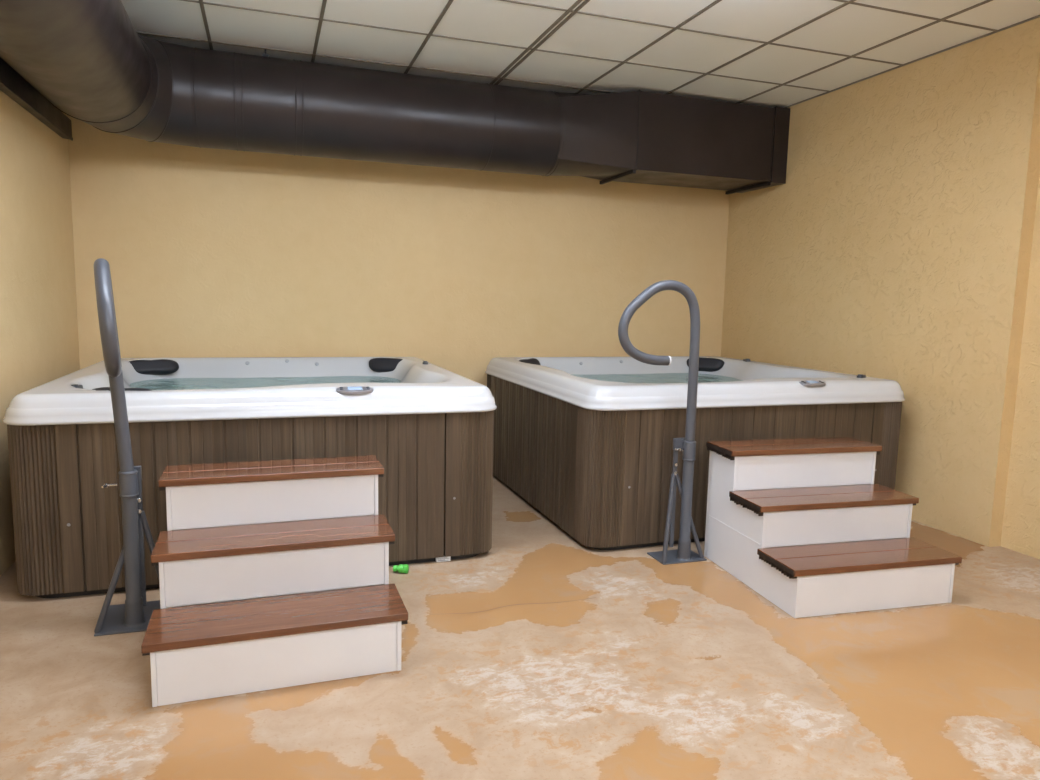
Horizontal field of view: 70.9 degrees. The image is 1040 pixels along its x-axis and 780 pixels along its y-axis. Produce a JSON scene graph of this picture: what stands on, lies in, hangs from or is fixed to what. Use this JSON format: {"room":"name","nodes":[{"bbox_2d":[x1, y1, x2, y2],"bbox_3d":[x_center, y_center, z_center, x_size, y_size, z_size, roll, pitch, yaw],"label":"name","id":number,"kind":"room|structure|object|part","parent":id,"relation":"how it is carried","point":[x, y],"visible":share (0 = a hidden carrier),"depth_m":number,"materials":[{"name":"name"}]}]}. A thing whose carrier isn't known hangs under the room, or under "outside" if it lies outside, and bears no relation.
{"room":"hot tub room","nodes":[
{"label":"hot tub room","id":0,"kind":"room"},
{"bbox_2d":[0,90,79,575],"bbox_3d":[-1.507,-0.252,0.487,0.150,2.950,9.150,-1,7,-19],"label":"wall","id":1,"kind":"structure","parent":0,"point":[39,342],"depth_m":3.90,"materials":[{"name":"beige paint"}]},
{"bbox_2d":[0,57,72,140],"bbox_3d":[-1.405,-1.091,0.467,0.060,0.125,8.750,-1,7,-19],"label":"channel","id":2,"kind":"object","parent":1,"relation":"attached to","point":[12,83],"visible":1,"depth_m":3.82,"materials":[{"name":"brown paint"}]},
{"bbox_2d":[67,115,729,385],"bbox_3d":[-0.540,-0.868,5.702,5.400,2.950,0.150,-1,7,-19],"label":"wall","id":3,"kind":"structure","parent":0,"point":[209,252],"depth_m":5.43,"materials":[{"name":"beige paint"}]},
{"bbox_2d":[0,475,1039,779],"bbox_3d":[0.959,1.153,1.595,5.380,0.001,9.180,-1,7,-19],"label":"floor","id":4,"kind":"structure","parent":0,"point":[679,671],"depth_m":2.50,"materials":[{"name":"paint"}]},
{"bbox_2d":[94,258,159,635],"bbox_3d":[-1.486,0.238,2.735,0.273,1.434,0.638,-1,7,-19],"label":"handrail","id":5,"kind":"object","parent":4,"relation":"on","point":[135,614],"visible":0.98,"depth_m":2.84,"materials":[{"name":"grey metal"}]},
{"bbox_3d":[-1.558,0.925,2.983,0.265,0.007,0.293,-1,7,-19],"label":"plate","id":6,"kind":"part","parent":5,"relation":"part of","materials":[{"name":"grey metal"}]},
{"bbox_3d":[-1.532,0.670,2.886,0.080,0.523,0.080,-1,7,-19],"label":"post","id":7,"kind":"part","parent":5,"relation":"part of","materials":[{"name":"grey metal"}]},
{"bbox_2d":[3,357,496,597],"bbox_3d":[-1.446,0.314,4.304,2.162,0.905,2.042,-1,7,-19],"label":"hot tub","id":8,"kind":"object","parent":4,"relation":"on","point":[431,432],"visible":0.77,"depth_m":3.35,"materials":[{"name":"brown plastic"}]},
{"bbox_3d":[-2.075,0.499,3.136,0.383,0.733,0.166,5,8,26],"label":"corner panel","id":9,"kind":"part","parent":8,"relation":"part of","materials":[{"name":"brown wood"}]},
{"bbox_2d":[92,387,152,390],"bbox_3d":[-1.768,0.039,3.260,0.330,0.102,0.091,1,7,1],"label":"pillow","id":10,"kind":"object","parent":8,"relation":"on","point":[101,388],"depth_m":3.24,"materials":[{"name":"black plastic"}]},
{"bbox_2d":[129,359,178,374],"bbox_3d":[-2.397,-0.147,4.752,0.330,0.102,0.091,-4,9,-36],"label":"pillow","id":11,"kind":"object","parent":8,"relation":"on","point":[138,366],"depth_m":4.74,"materials":[{"name":"black plastic"}]},
{"bbox_3d":[-1.127,0.489,3.383,1.585,0.733,0.022,-1,7,-19],"label":"skirt panel","id":12,"kind":"part","parent":8,"relation":"part of","materials":[{"name":"brown wood"}]},
{"bbox_2d":[130,376,400,389],"bbox_3d":[-1.451,0.007,4.298,1.670,0.001,1.629,-1,7,-19],"label":"water","id":13,"kind":"object","parent":8,"relation":"in","point":[243,382],"visible":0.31,"depth_m":4.74,"materials":[{"name":"liquid"}]},
{"bbox_3d":[-0.784,0.000,3.468,0.176,0.031,0.072,-1,7,-19],"label":"control panel","id":14,"kind":"part","parent":8,"relation":"part of","materials":[{"name":"silver metal"}]},
{"bbox_2d":[369,358,402,372],"bbox_3d":[-0.943,-0.175,5.248,0.307,0.111,0.094,3,7,11],"label":"pillow","id":15,"kind":"object","parent":8,"relation":"on","point":[376,365],"depth_m":5.22,"materials":[{"name":"black plastic"}]},
{"bbox_3d":[-0.285,0.457,3.802,0.271,0.733,0.271,-1,7,-19],"label":"corner panel","id":16,"kind":"part","parent":8,"relation":"part of","materials":[{"name":"brown wood"}]},
{"bbox_2d":[141,455,407,706],"bbox_3d":[-0.921,0.655,2.793,0.846,0.617,0.793,-1,7,-19],"label":"steps","id":17,"kind":"structure","parent":4,"relation":"on","point":[274,574],"depth_m":2.65,"materials":[{"name":"white plastic"}]},
{"bbox_3d":[-1.292,0.675,2.669,0.016,0.590,0.780,-1,7,-19],"label":"panel","id":18,"kind":"part","parent":17,"relation":"part of","materials":[{"name":"white plastic"}]},
{"bbox_3d":[-1.050,0.621,3.155,0.767,0.590,0.016,-1,7,-19],"label":"panel","id":19,"kind":"part","parent":17,"relation":"part of","materials":[{"name":"white plastic"}]},
{"bbox_3d":[-0.553,0.660,2.930,0.016,0.590,0.780,-1,7,-19],"label":"panel","id":20,"kind":"part","parent":17,"relation":"part of","materials":[{"name":"white plastic"}]},
{"bbox_2d":[393,564,408,572],"bbox_3d":[-0.575,0.862,3.527,0.074,0.044,0.045,2,7,3],"label":"fitting","id":21,"kind":"object","parent":4,"relation":"on","point":[401,568],"visible":1,"depth_m":3.51,"materials":[{"name":"green plastic"}]},
{"bbox_2d":[454,598,590,613],"bbox_3d":[-0.019,0.938,3.175,0.750,0.001,0.041,-1,7,-19],"label":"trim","id":22,"kind":"structure","parent":4,"relation":"on","point":[588,598],"depth_m":3.19,"materials":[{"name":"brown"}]},
{"bbox_2d":[618,280,706,564],"bbox_3d":[0.704,0.168,3.701,0.534,1.434,0.181,-1,7,-19],"label":"handrail","id":23,"kind":"object","parent":4,"relation":"on","point":[687,445],"visible":1,"depth_m":3.70,"materials":[{"name":"grey metal"}]},
{"bbox_3d":[0.821,0.873,3.833,0.253,0.007,0.181,-1,7,-19],"label":"plate","id":24,"kind":"part","parent":23,"relation":"part of","materials":[{"name":"grey metal"}]},
{"bbox_3d":[0.857,0.615,3.770,0.080,0.523,0.080,-1,7,-19],"label":"post","id":25,"kind":"part","parent":23,"relation":"part of","materials":[{"name":"grey metal"}]},
{"bbox_2d":[485,356,904,549],"bbox_3d":[1.038,0.275,5.065,2.137,0.905,2.042,-1,7,-19],"label":"hot tub","id":26,"kind":"object","parent":4,"relation":"on","point":[593,456],"visible":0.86,"depth_m":4.11,"materials":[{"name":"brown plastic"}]},
{"bbox_3d":[-0.174,0.238,5.613,0.165,0.733,0.383,5,8,26],"label":"corner panel","id":27,"kind":"part","parent":26,"relation":"part of","materials":[{"name":"brown wood"}]},
{"bbox_2d":[519,358,540,364],"bbox_3d":[0.060,-0.182,5.431,0.091,0.102,0.330,5,8,29],"label":"pillow","id":28,"kind":"object","parent":26,"relation":"on","point":[532,360],"depth_m":5.45,"materials":[{"name":"black plastic"}]},
{"bbox_3d":[0.052,0.351,4.731,0.022,0.733,1.453,-1,7,-19],"label":"skirt panel","id":29,"kind":"part","parent":26,"relation":"part of","materials":[{"name":"brown wood"}]},
{"bbox_3d":[0.421,0.460,3.902,0.383,0.733,0.166,5,8,26],"label":"corner panel","id":30,"kind":"part","parent":26,"relation":"part of","materials":[{"name":"brown wood"}]},
{"bbox_2d":[570,373,742,382],"bbox_3d":[1.034,-0.031,5.060,1.649,0.001,1.629,-1,7,-19],"label":"water","id":31,"kind":"object","parent":26,"relation":"in","point":[654,377],"visible":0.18,"depth_m":5.55,"materials":[{"name":"liquid"}]},
{"bbox_2d":[687,357,723,371],"bbox_3d":[1.512,-0.209,5.969,0.307,0.111,0.094,5,8,26],"label":"pillow","id":32,"kind":"object","parent":26,"relation":"on","point":[706,364],"depth_m":5.93,"materials":[{"name":"black plastic"}]},
{"bbox_3d":[1.357,0.451,4.144,1.560,0.733,0.022,-1,7,-19],"label":"skirt panel","id":33,"kind":"part","parent":26,"relation":"part of","materials":[{"name":"brown wood"}]},
{"bbox_3d":[1.691,-0.038,4.226,0.176,0.031,0.072,-1,7,-19],"label":"control panel","id":34,"kind":"part","parent":26,"relation":"part of","materials":[{"name":"silver metal"}]},
{"bbox_3d":[2.247,0.423,4.531,0.166,0.733,0.383,5,8,26],"label":"corner panel","id":35,"kind":"part","parent":26,"relation":"part of","materials":[{"name":"brown wood"}]},
{"bbox_2d":[704,437,961,617],"bbox_3d":[1.474,0.616,3.544,0.861,0.617,0.793,-1,7,-15],"label":"steps","id":36,"kind":"structure","parent":4,"relation":"on","point":[805,524],"depth_m":3.44,"materials":[{"name":"white plastic"}]},
{"bbox_3d":[1.086,0.632,3.451,0.016,0.590,0.780,-1,7,-15],"label":"panel","id":37,"kind":"part","parent":36,"relation":"part of","materials":[{"name":"white plastic"}]},
{"bbox_3d":[1.377,0.582,3.916,0.782,0.590,0.016,-1,7,-15],"label":"panel","id":38,"kind":"part","parent":36,"relation":"part of","materials":[{"name":"white plastic"}]},
{"bbox_3d":[1.859,0.625,3.652,0.016,0.590,0.780,-1,7,-15],"label":"panel","id":39,"kind":"part","parent":36,"relation":"part of","materials":[{"name":"white plastic"}]},
{"bbox_2d":[121,0,1039,107],"bbox_3d":[0.972,-1.726,1.237,5.081,0.120,9.000,-1,7,-19],"label":"ceiling","id":40,"kind":"structure","parent":0,"point":[851,29],"depth_m":4.23,"materials":[{"name":"tile"}]},
{"bbox_2d":[0,0,789,194],"bbox_3d":[0.958,-1.354,1.212,4.969,0.614,8.872,-1,7,-19],"label":"air duct","id":41,"kind":"object","parent":40,"relation":"hanging from","point":[88,59],"visible":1,"depth_m":4.67,"materials":[{"name":"black metal"}]},
{"bbox_3d":[0.753,-1.882,5.455,0.010,0.550,0.546,-1,7,-19],"label":"joint frame","id":42,"kind":"part","parent":41,"relation":"part of","materials":[{"name":"black metal"}]},
{"bbox_2d":[136,0,1039,107],"bbox_3d":[0.971,-1.665,1.244,5.081,0.012,9.000,-1,7,-19],"label":"ceiling grid","id":43,"kind":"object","parent":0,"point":[200,2],"depth_m":4.28,"materials":[{"name":"silver metal"}]},
{"bbox_2d":[721,17,1039,558],"bbox_3d":[3.408,-0.351,2.181,0.250,2.950,9.150,-1,7,-19],"label":"wall","id":44,"kind":"structure","parent":0,"point":[900,241],"depth_m":4.44,"materials":[{"name":"beige paint"}]}
]}

